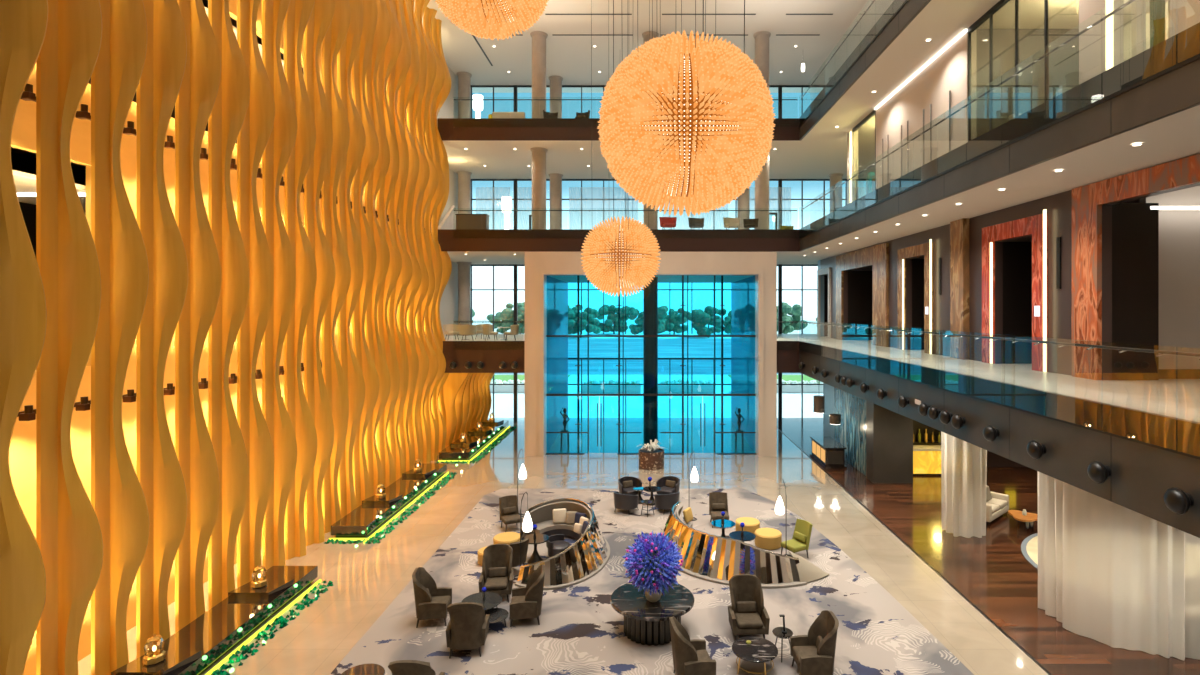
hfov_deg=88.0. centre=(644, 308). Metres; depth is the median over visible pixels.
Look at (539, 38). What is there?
column
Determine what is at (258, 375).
wall spotlight
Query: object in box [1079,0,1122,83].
wall
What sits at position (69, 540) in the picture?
wavy fin
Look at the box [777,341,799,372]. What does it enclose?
trim
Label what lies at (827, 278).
door
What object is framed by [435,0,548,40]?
globe chandelier
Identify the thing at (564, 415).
statue
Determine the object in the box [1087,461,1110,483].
spotlight
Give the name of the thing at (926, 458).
bar counter
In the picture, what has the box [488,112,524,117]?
curved sofa
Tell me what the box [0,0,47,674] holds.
wavy fin
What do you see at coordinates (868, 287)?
door
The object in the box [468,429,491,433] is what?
display tray
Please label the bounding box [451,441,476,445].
display tray
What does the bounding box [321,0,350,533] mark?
wavy fin
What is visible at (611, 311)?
tree
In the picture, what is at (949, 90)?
trim
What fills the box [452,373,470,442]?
wavy fin
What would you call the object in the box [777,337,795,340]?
floor
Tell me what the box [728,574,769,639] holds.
wingback armchair
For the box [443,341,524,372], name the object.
trim
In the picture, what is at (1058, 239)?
wall plaque
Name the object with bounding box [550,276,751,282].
ceiling
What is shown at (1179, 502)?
spotlight
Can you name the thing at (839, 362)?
trim
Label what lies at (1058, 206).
wall
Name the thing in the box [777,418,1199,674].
floor
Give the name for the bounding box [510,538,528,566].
chair
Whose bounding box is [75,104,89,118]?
wall spotlight
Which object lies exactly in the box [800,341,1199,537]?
balcony edge
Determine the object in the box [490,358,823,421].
window
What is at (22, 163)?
wall
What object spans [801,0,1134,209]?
handrail
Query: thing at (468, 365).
spotlight
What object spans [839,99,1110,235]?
trim
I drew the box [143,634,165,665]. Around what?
candle lantern
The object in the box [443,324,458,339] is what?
armchair
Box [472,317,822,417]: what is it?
ground
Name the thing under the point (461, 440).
candle lantern
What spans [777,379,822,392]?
stone planter
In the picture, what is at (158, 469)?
wavy fin
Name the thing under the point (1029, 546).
round rug
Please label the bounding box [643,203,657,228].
column
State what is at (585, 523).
cushion
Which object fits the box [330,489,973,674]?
carpet
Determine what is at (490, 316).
tree
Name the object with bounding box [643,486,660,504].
pedestal table
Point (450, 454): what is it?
plinth
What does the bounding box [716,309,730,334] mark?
tree
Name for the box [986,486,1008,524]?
sofa
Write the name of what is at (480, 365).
spotlight
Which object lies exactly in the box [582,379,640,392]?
stone planter
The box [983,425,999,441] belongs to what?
spotlight
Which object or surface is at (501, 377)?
lawn
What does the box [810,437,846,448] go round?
countertop
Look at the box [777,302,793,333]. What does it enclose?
tree
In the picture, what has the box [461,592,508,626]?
glass coffee table
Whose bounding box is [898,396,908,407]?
spotlight
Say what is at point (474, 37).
trim
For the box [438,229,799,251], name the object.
trim
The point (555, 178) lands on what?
column
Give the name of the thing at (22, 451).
wall
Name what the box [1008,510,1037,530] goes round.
wooden table
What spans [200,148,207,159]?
wall spotlight
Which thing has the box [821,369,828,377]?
spotlight
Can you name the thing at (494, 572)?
lumbar cushion
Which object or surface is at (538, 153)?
column
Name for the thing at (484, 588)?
vase
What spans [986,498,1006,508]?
seat cushion
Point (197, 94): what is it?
wavy fin
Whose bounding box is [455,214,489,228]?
base cabinet
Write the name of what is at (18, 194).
ceiling light strip
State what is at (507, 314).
tree
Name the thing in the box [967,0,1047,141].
window
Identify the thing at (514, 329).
armchair
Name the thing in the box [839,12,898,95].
trim
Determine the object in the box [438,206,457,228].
trim
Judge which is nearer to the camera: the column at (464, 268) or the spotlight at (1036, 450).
the spotlight at (1036, 450)
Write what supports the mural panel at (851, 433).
attached to the wall at (828, 390)
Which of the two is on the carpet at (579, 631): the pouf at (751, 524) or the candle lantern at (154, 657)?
the pouf at (751, 524)
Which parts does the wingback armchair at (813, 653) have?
seat frame, armrest, armrest, backrest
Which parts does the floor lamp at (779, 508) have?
lamp shade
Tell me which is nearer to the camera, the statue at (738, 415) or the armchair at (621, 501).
the armchair at (621, 501)
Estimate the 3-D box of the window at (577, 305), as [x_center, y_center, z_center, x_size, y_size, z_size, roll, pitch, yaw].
[0.325,3.030,33.910,11.450,9.740,0.520,0,0,0]
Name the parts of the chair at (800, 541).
seat, backrest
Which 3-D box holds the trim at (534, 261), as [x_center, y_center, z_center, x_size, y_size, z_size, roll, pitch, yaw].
[0.300,2.415,33.700,13.500,10.970,1.000,0,0,0]
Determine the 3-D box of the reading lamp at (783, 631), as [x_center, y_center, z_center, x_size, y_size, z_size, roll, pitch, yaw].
[3.135,7.127,14.050,0.170,0.381,0.120,0,0,0]
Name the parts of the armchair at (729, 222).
seat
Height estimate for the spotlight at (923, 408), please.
0.400 m
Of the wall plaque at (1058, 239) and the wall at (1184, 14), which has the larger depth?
the wall plaque at (1058, 239)
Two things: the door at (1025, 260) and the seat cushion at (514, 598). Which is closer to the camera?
the seat cushion at (514, 598)
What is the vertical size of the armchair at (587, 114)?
0.826 m
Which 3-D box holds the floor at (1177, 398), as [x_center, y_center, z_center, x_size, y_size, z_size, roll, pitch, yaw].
[12.215,1.765,19.750,7.570,0.030,47.500,0,0,0]
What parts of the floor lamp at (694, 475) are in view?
lamp shade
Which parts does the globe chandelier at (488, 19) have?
globe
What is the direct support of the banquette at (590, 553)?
on the carpet at (579, 631)
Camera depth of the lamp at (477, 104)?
35.80 m
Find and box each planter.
[144,566,332,674]
[490,379,524,392]
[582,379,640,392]
[637,439,666,469]
[658,379,712,392]
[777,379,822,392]
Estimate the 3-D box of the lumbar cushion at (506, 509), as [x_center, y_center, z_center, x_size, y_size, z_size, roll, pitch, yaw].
[-4.893,7.276,22.412,0.500,0.213,0.129,0,0,-28]
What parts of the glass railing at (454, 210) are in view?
handrail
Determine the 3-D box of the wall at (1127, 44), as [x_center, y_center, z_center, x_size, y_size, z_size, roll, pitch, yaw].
[15.600,-6.970,19.750,0.200,17.460,47.500,0,0,0]
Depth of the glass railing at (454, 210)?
33.55 m
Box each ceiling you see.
[12,170,85,212]
[204,6,303,76]
[414,0,893,92]
[437,0,1167,178]
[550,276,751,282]
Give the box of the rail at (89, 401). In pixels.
[17,362,321,416]
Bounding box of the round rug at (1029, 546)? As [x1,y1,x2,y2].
[1021,533,1037,568]
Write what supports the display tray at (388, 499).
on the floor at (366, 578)
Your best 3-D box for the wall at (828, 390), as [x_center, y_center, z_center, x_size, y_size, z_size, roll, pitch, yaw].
[10.700,5.665,32.750,0.300,4.470,7.500,0,0,0]
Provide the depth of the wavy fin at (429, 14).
32.34 m
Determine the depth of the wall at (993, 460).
31.00 m
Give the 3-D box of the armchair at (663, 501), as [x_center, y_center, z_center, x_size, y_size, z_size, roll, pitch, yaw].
[0.878,7.477,24.147,0.998,0.806,0.920,0,0,-28]
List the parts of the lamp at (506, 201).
stem, lamp shade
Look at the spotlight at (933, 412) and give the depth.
17.49 m
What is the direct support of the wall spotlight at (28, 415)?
attached to the rail at (89, 401)
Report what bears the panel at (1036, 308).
attached to the door at (1025, 260)
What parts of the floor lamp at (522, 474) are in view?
lamp shade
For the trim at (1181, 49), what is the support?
attached to the wall
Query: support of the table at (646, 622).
on the carpet at (579, 631)
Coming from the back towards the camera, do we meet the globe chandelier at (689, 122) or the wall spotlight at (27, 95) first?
the globe chandelier at (689, 122)
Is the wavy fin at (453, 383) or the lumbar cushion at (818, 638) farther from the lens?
the wavy fin at (453, 383)
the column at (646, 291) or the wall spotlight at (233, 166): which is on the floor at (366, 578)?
the column at (646, 291)
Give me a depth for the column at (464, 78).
41.15 m
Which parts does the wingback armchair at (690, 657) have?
backrest, armrest, armrest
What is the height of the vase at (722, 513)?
0.384 m
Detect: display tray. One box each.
[228,579,293,597]
[362,495,402,503]
[402,469,435,476]
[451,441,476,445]
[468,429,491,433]
[482,420,503,423]
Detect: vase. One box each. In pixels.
[482,587,485,599]
[533,524,536,537]
[645,588,661,601]
[648,477,651,488]
[721,511,724,522]
[740,522,744,535]
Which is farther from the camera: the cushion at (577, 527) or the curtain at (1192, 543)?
the cushion at (577, 527)
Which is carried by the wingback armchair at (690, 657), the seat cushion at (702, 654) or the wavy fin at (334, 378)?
the seat cushion at (702, 654)
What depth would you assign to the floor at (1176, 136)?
15.46 m
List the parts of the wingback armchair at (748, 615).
armrest, backrest, seat frame, armrest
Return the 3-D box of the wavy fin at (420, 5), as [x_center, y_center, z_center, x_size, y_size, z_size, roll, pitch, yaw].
[-11.012,-3.890,31.267,1.141,23.580,0.646,0,0,-23]
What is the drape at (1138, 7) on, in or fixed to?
on the floor
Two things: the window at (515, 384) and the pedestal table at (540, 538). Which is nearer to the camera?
the pedestal table at (540, 538)
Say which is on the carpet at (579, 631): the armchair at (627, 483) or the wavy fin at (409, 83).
the armchair at (627, 483)
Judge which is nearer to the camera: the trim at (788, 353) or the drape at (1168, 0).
the drape at (1168, 0)
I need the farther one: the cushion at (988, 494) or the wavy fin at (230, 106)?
the cushion at (988, 494)
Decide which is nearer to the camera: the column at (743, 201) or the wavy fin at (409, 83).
the wavy fin at (409, 83)
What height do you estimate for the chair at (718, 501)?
1.063 m
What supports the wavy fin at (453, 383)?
on the floor at (366, 578)
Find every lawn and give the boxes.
[491,375,569,381]
[728,375,815,381]
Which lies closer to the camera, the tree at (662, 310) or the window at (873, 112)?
the window at (873, 112)
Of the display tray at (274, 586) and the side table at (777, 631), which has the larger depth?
the display tray at (274, 586)
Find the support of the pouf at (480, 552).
on the carpet at (579, 631)
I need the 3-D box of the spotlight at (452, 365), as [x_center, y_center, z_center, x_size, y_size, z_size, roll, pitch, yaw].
[-10.320,3.020,33.345,0.400,0.400,0.310,0,0,0]
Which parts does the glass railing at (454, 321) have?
handrail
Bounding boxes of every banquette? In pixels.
[515,498,609,589]
[659,502,828,588]
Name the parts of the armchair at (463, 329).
backrest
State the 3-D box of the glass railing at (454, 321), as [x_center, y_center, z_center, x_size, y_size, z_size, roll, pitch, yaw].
[-8.450,1.400,33.518,3.800,1.620,0.156,0,0,0]
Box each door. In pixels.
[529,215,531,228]
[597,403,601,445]
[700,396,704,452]
[769,213,777,228]
[817,267,830,337]
[836,243,888,346]
[898,239,932,353]
[982,209,1047,371]
[1072,153,1199,379]
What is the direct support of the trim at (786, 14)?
attached to the ceiling at (567, 57)
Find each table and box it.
[340,663,384,674]
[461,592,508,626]
[522,533,548,563]
[610,582,693,645]
[633,487,643,503]
[641,500,653,516]
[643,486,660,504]
[711,519,734,537]
[729,531,755,541]
[732,637,777,674]
[772,627,792,661]
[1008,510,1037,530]
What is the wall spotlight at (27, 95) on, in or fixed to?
attached to the rail
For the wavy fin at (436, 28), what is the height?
23.580 m
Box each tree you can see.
[487,312,509,332]
[500,302,524,333]
[568,304,582,331]
[568,307,600,337]
[597,304,633,333]
[629,306,667,334]
[658,308,690,334]
[688,306,729,337]
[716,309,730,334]
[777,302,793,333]
[777,304,807,329]
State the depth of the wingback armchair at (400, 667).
11.59 m
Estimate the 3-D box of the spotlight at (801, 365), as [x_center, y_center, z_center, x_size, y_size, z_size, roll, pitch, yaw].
[8.195,2.950,32.400,0.310,0.400,0.400,0,0,0]
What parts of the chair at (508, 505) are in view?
backrest, seat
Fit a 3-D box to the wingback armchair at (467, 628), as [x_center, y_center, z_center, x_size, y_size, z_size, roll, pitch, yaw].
[-4.095,7.236,14.302,0.885,1.287,0.858,0,0,-6]
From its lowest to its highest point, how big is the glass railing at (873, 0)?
1.620 m
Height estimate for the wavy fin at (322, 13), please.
23.580 m
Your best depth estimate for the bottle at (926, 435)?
30.65 m
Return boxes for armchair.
[388,660,444,674]
[412,567,451,627]
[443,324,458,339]
[446,602,489,658]
[459,325,475,340]
[475,324,490,339]
[478,544,513,602]
[483,324,497,340]
[504,324,518,340]
[510,565,544,626]
[543,110,557,117]
[575,110,589,117]
[613,492,638,512]
[618,476,641,494]
[654,492,679,511]
[656,476,679,494]
[659,217,676,228]
[669,617,715,674]
[688,217,703,228]
[723,217,739,228]
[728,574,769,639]
[743,218,758,228]
[780,226,793,228]
[790,610,838,674]
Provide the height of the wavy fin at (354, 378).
23.580 m
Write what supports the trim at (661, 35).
attached to the ceiling at (567, 57)
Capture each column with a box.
[456,72,471,117]
[457,171,471,213]
[457,262,471,335]
[530,31,547,117]
[530,147,547,228]
[548,173,562,228]
[549,76,562,117]
[642,31,658,43]
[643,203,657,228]
[643,277,657,447]
[737,186,749,228]
[753,31,770,89]
[755,149,770,228]
[828,173,843,212]
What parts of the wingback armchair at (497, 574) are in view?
armrest, seat frame, backrest, armrest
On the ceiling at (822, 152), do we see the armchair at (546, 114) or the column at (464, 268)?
the armchair at (546, 114)
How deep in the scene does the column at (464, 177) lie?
41.15 m
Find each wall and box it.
[9,0,457,674]
[11,78,236,255]
[547,276,567,451]
[731,276,754,451]
[818,254,847,339]
[824,383,833,438]
[844,245,874,270]
[847,129,857,203]
[866,1,1167,194]
[866,401,912,482]
[875,183,1199,379]
[876,30,975,188]
[976,29,1078,137]
[987,451,1025,466]
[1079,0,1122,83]
[1170,0,1199,36]
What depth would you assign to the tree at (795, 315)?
194.08 m
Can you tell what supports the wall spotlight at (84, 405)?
attached to the rail at (89, 401)
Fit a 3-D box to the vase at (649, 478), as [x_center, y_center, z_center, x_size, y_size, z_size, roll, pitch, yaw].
[0.200,7.036,25.100,0.180,0.480,0.171,0,0,0]
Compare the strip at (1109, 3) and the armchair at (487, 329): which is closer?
the strip at (1109, 3)
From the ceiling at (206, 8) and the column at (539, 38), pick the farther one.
the column at (539, 38)
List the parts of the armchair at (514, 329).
backrest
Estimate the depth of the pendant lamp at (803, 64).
37.41 m
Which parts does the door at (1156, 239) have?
dark panel, pale panel, skirting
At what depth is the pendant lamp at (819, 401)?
32.38 m
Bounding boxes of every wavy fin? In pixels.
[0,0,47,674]
[36,0,102,674]
[91,0,148,674]
[136,0,187,658]
[175,0,220,632]
[208,0,249,609]
[237,0,274,587]
[262,0,296,572]
[284,0,316,559]
[303,0,335,545]
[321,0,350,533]
[336,0,365,517]
[351,0,378,507]
[364,0,390,496]
[377,0,401,489]
[387,0,412,481]
[397,0,421,472]
[407,0,429,468]
[414,0,438,463]
[423,7,445,460]
[431,18,451,455]
[438,373,468,447]
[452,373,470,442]
[458,373,472,438]
[464,373,476,432]
[469,373,481,430]
[474,373,485,427]
[479,373,490,423]
[483,373,494,421]
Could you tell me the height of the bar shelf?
4.200 m
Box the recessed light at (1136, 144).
[1130,143,1143,146]
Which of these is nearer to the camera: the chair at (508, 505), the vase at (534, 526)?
the vase at (534, 526)
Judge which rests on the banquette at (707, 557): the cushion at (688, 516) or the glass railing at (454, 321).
the cushion at (688, 516)
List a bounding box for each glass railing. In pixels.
[454,99,796,99]
[454,210,796,211]
[454,321,523,322]
[801,0,874,98]
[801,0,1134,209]
[802,322,1199,359]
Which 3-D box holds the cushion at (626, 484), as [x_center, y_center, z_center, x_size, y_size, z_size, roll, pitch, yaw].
[-0.713,7.336,25.962,0.440,0.269,0.155,0,0,-28]
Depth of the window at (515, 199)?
43.52 m
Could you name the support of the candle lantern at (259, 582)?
on the display tray at (274, 586)
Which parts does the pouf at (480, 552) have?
seat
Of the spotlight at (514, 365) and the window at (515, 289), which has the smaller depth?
the spotlight at (514, 365)
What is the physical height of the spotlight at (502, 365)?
0.400 m
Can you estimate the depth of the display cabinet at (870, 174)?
30.66 m
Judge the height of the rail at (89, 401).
0.080 m
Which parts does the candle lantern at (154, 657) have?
lid, glass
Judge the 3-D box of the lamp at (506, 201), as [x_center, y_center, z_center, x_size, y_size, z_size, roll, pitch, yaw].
[-8.250,-5.470,37.000,0.572,2.400,0.572,0,0,0]
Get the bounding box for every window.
[471,85,825,117]
[471,179,865,228]
[471,264,817,333]
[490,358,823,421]
[546,275,755,454]
[852,109,875,189]
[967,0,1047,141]
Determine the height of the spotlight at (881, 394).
0.400 m
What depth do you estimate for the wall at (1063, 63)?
20.20 m
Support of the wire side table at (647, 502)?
on the carpet at (579, 631)
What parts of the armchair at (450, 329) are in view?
backrest, seat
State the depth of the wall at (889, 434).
28.10 m
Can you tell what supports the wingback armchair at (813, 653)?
on the carpet at (579, 631)
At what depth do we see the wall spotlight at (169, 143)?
14.87 m
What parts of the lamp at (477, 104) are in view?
stem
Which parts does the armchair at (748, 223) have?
seat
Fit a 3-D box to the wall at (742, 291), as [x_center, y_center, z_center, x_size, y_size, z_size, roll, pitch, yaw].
[6.125,3.030,38.850,0.150,9.740,9.300,0,0,0]
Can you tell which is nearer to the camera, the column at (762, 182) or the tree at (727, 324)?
the column at (762, 182)
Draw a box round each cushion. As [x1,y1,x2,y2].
[432,596,450,606]
[484,576,507,589]
[488,567,506,577]
[503,506,516,513]
[511,596,524,602]
[553,508,566,523]
[566,511,576,523]
[574,512,586,523]
[574,523,581,532]
[579,516,589,525]
[581,521,588,533]
[623,480,632,487]
[665,480,675,487]
[683,507,692,522]
[696,650,710,659]
[712,503,725,509]
[735,612,762,627]
[736,601,756,612]
[792,646,816,663]
[794,531,806,541]
[816,636,822,648]
[986,486,991,501]
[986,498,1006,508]
[986,503,999,513]
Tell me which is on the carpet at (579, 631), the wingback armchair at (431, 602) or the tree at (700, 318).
the wingback armchair at (431, 602)
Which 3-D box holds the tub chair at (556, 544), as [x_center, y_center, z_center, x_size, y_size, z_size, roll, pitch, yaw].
[-2.766,7.596,19.756,0.755,0.560,0.790,0,0,20]
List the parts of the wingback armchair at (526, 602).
armrest, armrest, backrest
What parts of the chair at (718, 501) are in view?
backrest, seat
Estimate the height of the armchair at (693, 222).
0.908 m
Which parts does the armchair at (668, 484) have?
seat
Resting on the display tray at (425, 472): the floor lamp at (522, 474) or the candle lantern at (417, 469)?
the candle lantern at (417, 469)
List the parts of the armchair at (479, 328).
backrest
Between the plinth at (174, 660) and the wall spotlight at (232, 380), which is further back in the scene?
the wall spotlight at (232, 380)
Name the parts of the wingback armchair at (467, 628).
armrest, armrest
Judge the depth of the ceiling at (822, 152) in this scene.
31.36 m
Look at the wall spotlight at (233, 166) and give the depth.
17.16 m
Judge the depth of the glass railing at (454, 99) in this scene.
33.55 m
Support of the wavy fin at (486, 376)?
on the floor at (366, 578)
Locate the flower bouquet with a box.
[623,530,683,594]
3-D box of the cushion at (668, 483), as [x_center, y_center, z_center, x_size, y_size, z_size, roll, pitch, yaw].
[1.070,7.336,26.008,0.440,0.269,0.155,0,0,30]
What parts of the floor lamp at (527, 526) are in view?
lamp shade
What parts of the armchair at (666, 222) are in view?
seat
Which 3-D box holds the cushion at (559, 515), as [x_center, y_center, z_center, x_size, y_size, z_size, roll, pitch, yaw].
[-2.950,7.161,21.450,0.480,0.468,0.220,0,0,-15]
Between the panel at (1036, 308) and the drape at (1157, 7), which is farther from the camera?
the panel at (1036, 308)
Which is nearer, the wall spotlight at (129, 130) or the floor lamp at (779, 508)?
the wall spotlight at (129, 130)
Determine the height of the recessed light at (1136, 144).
0.012 m
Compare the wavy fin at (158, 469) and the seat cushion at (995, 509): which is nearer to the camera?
the wavy fin at (158, 469)
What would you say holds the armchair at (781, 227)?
on the floor
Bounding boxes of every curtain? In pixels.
[941,432,986,537]
[1037,471,1184,660]
[1185,532,1199,659]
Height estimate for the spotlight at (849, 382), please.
0.400 m
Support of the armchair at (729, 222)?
on the floor at (1176, 136)
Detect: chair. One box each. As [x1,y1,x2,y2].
[499,495,521,531]
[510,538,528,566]
[546,534,569,556]
[709,492,728,527]
[781,519,811,557]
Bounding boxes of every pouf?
[477,547,485,565]
[493,532,519,544]
[735,517,759,533]
[754,528,781,549]
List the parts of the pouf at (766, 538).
seat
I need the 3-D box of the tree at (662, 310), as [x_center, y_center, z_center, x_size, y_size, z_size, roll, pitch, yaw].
[1.031,3.526,177.682,11.186,9.000,12.121,0,0,0]
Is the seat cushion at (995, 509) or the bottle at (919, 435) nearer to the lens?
the seat cushion at (995, 509)
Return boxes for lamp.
[473,94,482,117]
[502,196,511,228]
[513,492,532,582]
[517,450,526,516]
[683,451,697,520]
[775,478,791,556]
[779,615,786,632]
[801,63,804,71]
[814,395,824,412]
[829,414,840,424]
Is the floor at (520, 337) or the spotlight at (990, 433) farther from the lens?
the floor at (520, 337)
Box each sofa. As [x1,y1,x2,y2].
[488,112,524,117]
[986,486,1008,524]
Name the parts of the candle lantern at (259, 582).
lid, glass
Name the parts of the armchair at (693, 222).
seat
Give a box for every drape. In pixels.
[1131,0,1145,56]
[1150,0,1164,47]
[1168,0,1169,37]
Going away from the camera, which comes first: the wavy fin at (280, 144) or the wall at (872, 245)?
the wavy fin at (280, 144)
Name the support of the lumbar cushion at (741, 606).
on the wingback armchair at (748, 615)
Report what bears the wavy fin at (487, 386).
on the floor at (366, 578)
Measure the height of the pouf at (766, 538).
0.460 m
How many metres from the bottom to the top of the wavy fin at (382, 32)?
23.580 m
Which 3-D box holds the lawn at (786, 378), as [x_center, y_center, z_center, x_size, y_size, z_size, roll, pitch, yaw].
[35.000,7.990,68.000,50.000,0.060,14.000,0,0,0]
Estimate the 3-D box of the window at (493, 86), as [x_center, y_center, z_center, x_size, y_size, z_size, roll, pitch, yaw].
[1.750,-12.985,43.600,28.500,5.430,0.200,0,0,0]
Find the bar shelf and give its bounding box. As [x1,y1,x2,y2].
[913,420,940,444]
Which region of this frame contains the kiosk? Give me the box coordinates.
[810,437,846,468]
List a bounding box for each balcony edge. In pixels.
[799,59,1199,251]
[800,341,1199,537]
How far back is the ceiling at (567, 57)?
35.72 m
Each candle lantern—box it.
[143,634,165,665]
[251,564,267,588]
[376,483,385,498]
[414,459,421,471]
[460,432,466,442]
[476,421,481,430]
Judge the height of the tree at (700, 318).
8.958 m
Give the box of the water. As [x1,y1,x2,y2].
[495,338,800,373]
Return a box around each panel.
[834,387,865,475]
[1034,306,1039,315]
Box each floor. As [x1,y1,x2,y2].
[11,147,85,169]
[78,418,1047,674]
[202,0,302,71]
[431,105,1199,263]
[444,334,524,340]
[777,334,1199,422]
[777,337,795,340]
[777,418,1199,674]
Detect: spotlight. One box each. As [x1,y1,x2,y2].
[19,405,35,420]
[21,84,35,100]
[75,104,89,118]
[75,396,89,410]
[123,121,135,134]
[123,389,135,401]
[164,135,174,147]
[164,383,174,394]
[198,378,207,388]
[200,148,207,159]
[229,373,236,383]
[230,159,236,169]
[255,369,261,378]
[257,168,261,177]
[279,366,283,374]
[449,361,456,368]
[464,361,471,368]
[476,361,483,368]
[499,361,505,368]
[511,361,517,368]
[799,362,804,368]
[812,366,818,373]
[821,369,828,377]
[834,374,841,382]
[840,376,847,385]
[846,378,854,387]
[860,382,868,392]
[876,388,886,399]
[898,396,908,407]
[918,403,929,415]
[927,406,940,419]
[939,410,952,424]
[951,414,965,428]
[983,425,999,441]
[1027,440,1045,459]
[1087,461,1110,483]
[1164,487,1193,514]
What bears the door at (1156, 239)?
in the wall at (1058, 206)
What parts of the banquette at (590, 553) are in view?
seat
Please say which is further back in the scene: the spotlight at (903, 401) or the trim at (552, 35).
the trim at (552, 35)
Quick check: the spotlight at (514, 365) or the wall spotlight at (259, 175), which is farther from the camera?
the spotlight at (514, 365)
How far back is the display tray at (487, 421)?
40.25 m
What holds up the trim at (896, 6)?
attached to the wall
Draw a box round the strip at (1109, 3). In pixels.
[1106,0,1112,69]
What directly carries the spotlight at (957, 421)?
attached to the balcony edge at (1141, 474)
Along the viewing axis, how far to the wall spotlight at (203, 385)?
16.01 m
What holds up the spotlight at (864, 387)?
attached to the balcony edge at (1141, 474)
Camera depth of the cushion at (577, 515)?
21.12 m
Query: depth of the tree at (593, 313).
171.19 m
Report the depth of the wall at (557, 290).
37.83 m
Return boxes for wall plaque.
[939,258,940,294]
[1056,237,1060,288]
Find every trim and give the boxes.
[438,118,799,140]
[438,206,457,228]
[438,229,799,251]
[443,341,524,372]
[472,35,492,65]
[525,252,776,456]
[545,14,631,14]
[552,35,632,35]
[661,35,747,35]
[662,14,755,14]
[776,35,819,35]
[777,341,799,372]
[777,428,1051,674]
[786,14,832,14]
[799,0,908,127]
[799,0,930,140]
[799,22,1199,238]
[799,341,1199,459]
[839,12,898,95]
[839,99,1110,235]
[839,362,1110,499]
[850,131,851,202]
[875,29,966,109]
[882,90,950,185]
[950,218,968,359]
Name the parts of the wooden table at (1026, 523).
leg, leg, leg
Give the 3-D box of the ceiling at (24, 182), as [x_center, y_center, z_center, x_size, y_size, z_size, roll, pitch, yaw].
[-14.450,-2.790,14.750,3.100,0.100,37.500,0,0,0]
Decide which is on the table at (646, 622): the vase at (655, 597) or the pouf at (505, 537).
the vase at (655, 597)
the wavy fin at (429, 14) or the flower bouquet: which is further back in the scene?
the wavy fin at (429, 14)
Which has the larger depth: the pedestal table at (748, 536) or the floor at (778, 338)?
the floor at (778, 338)
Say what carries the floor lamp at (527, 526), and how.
on the carpet at (579, 631)
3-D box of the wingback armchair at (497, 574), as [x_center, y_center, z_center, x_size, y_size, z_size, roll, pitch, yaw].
[-4.057,7.236,16.998,0.885,1.287,0.858,0,0,-8]
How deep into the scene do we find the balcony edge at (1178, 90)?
12.67 m
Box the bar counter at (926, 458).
[913,445,940,475]
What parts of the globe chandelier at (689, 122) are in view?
globe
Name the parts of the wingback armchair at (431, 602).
backrest, armrest, armrest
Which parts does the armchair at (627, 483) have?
seat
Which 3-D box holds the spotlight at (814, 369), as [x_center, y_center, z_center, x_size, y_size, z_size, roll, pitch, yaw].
[8.195,2.950,29.900,0.310,0.400,0.400,0,0,0]
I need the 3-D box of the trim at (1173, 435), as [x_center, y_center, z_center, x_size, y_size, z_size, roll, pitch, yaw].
[8.335,1.995,14.750,0.030,0.530,37.500,0,0,0]
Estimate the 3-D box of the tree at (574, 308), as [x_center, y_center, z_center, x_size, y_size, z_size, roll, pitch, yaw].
[-26.401,3.111,197.872,13.145,9.828,13.986,0,0,0]
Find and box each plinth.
[111,650,200,674]
[324,464,455,543]
[436,420,515,462]
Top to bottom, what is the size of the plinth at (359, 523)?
0.450 m
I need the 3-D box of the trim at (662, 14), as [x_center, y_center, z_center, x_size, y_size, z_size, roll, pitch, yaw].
[3.400,-15.685,33.000,5.000,0.030,0.070,0,0,0]
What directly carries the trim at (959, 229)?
attached to the wall at (1058, 206)
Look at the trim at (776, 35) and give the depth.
35.53 m
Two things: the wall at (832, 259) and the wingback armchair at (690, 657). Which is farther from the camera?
the wall at (832, 259)
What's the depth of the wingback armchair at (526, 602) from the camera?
15.44 m
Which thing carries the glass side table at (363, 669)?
on the carpet at (579, 631)
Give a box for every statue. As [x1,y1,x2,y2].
[560,408,569,448]
[735,408,743,448]
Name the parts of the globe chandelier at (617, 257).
globe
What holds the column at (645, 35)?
on the ceiling at (822, 152)
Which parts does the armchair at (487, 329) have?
backrest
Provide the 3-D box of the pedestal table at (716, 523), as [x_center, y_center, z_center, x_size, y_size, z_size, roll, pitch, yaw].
[2.620,7.526,20.750,0.800,0.700,0.800,0,0,0]
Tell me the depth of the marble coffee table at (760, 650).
13.46 m
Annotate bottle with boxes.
[918,429,920,441]
[925,429,927,441]
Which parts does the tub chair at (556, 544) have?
backrest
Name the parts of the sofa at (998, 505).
armrest, frame, armrest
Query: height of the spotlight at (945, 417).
0.400 m
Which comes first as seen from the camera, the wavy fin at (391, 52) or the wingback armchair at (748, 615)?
the wingback armchair at (748, 615)
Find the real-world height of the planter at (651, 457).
1.295 m
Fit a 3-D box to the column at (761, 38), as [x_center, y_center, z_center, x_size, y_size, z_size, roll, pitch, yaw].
[6.700,-12.985,35.500,1.000,5.429,1.000,0,0,0]
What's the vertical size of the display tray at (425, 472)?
0.141 m
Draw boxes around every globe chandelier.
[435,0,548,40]
[581,0,660,296]
[597,0,775,216]
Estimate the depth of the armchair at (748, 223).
34.76 m
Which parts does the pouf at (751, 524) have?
seat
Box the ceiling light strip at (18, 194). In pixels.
[17,193,85,195]

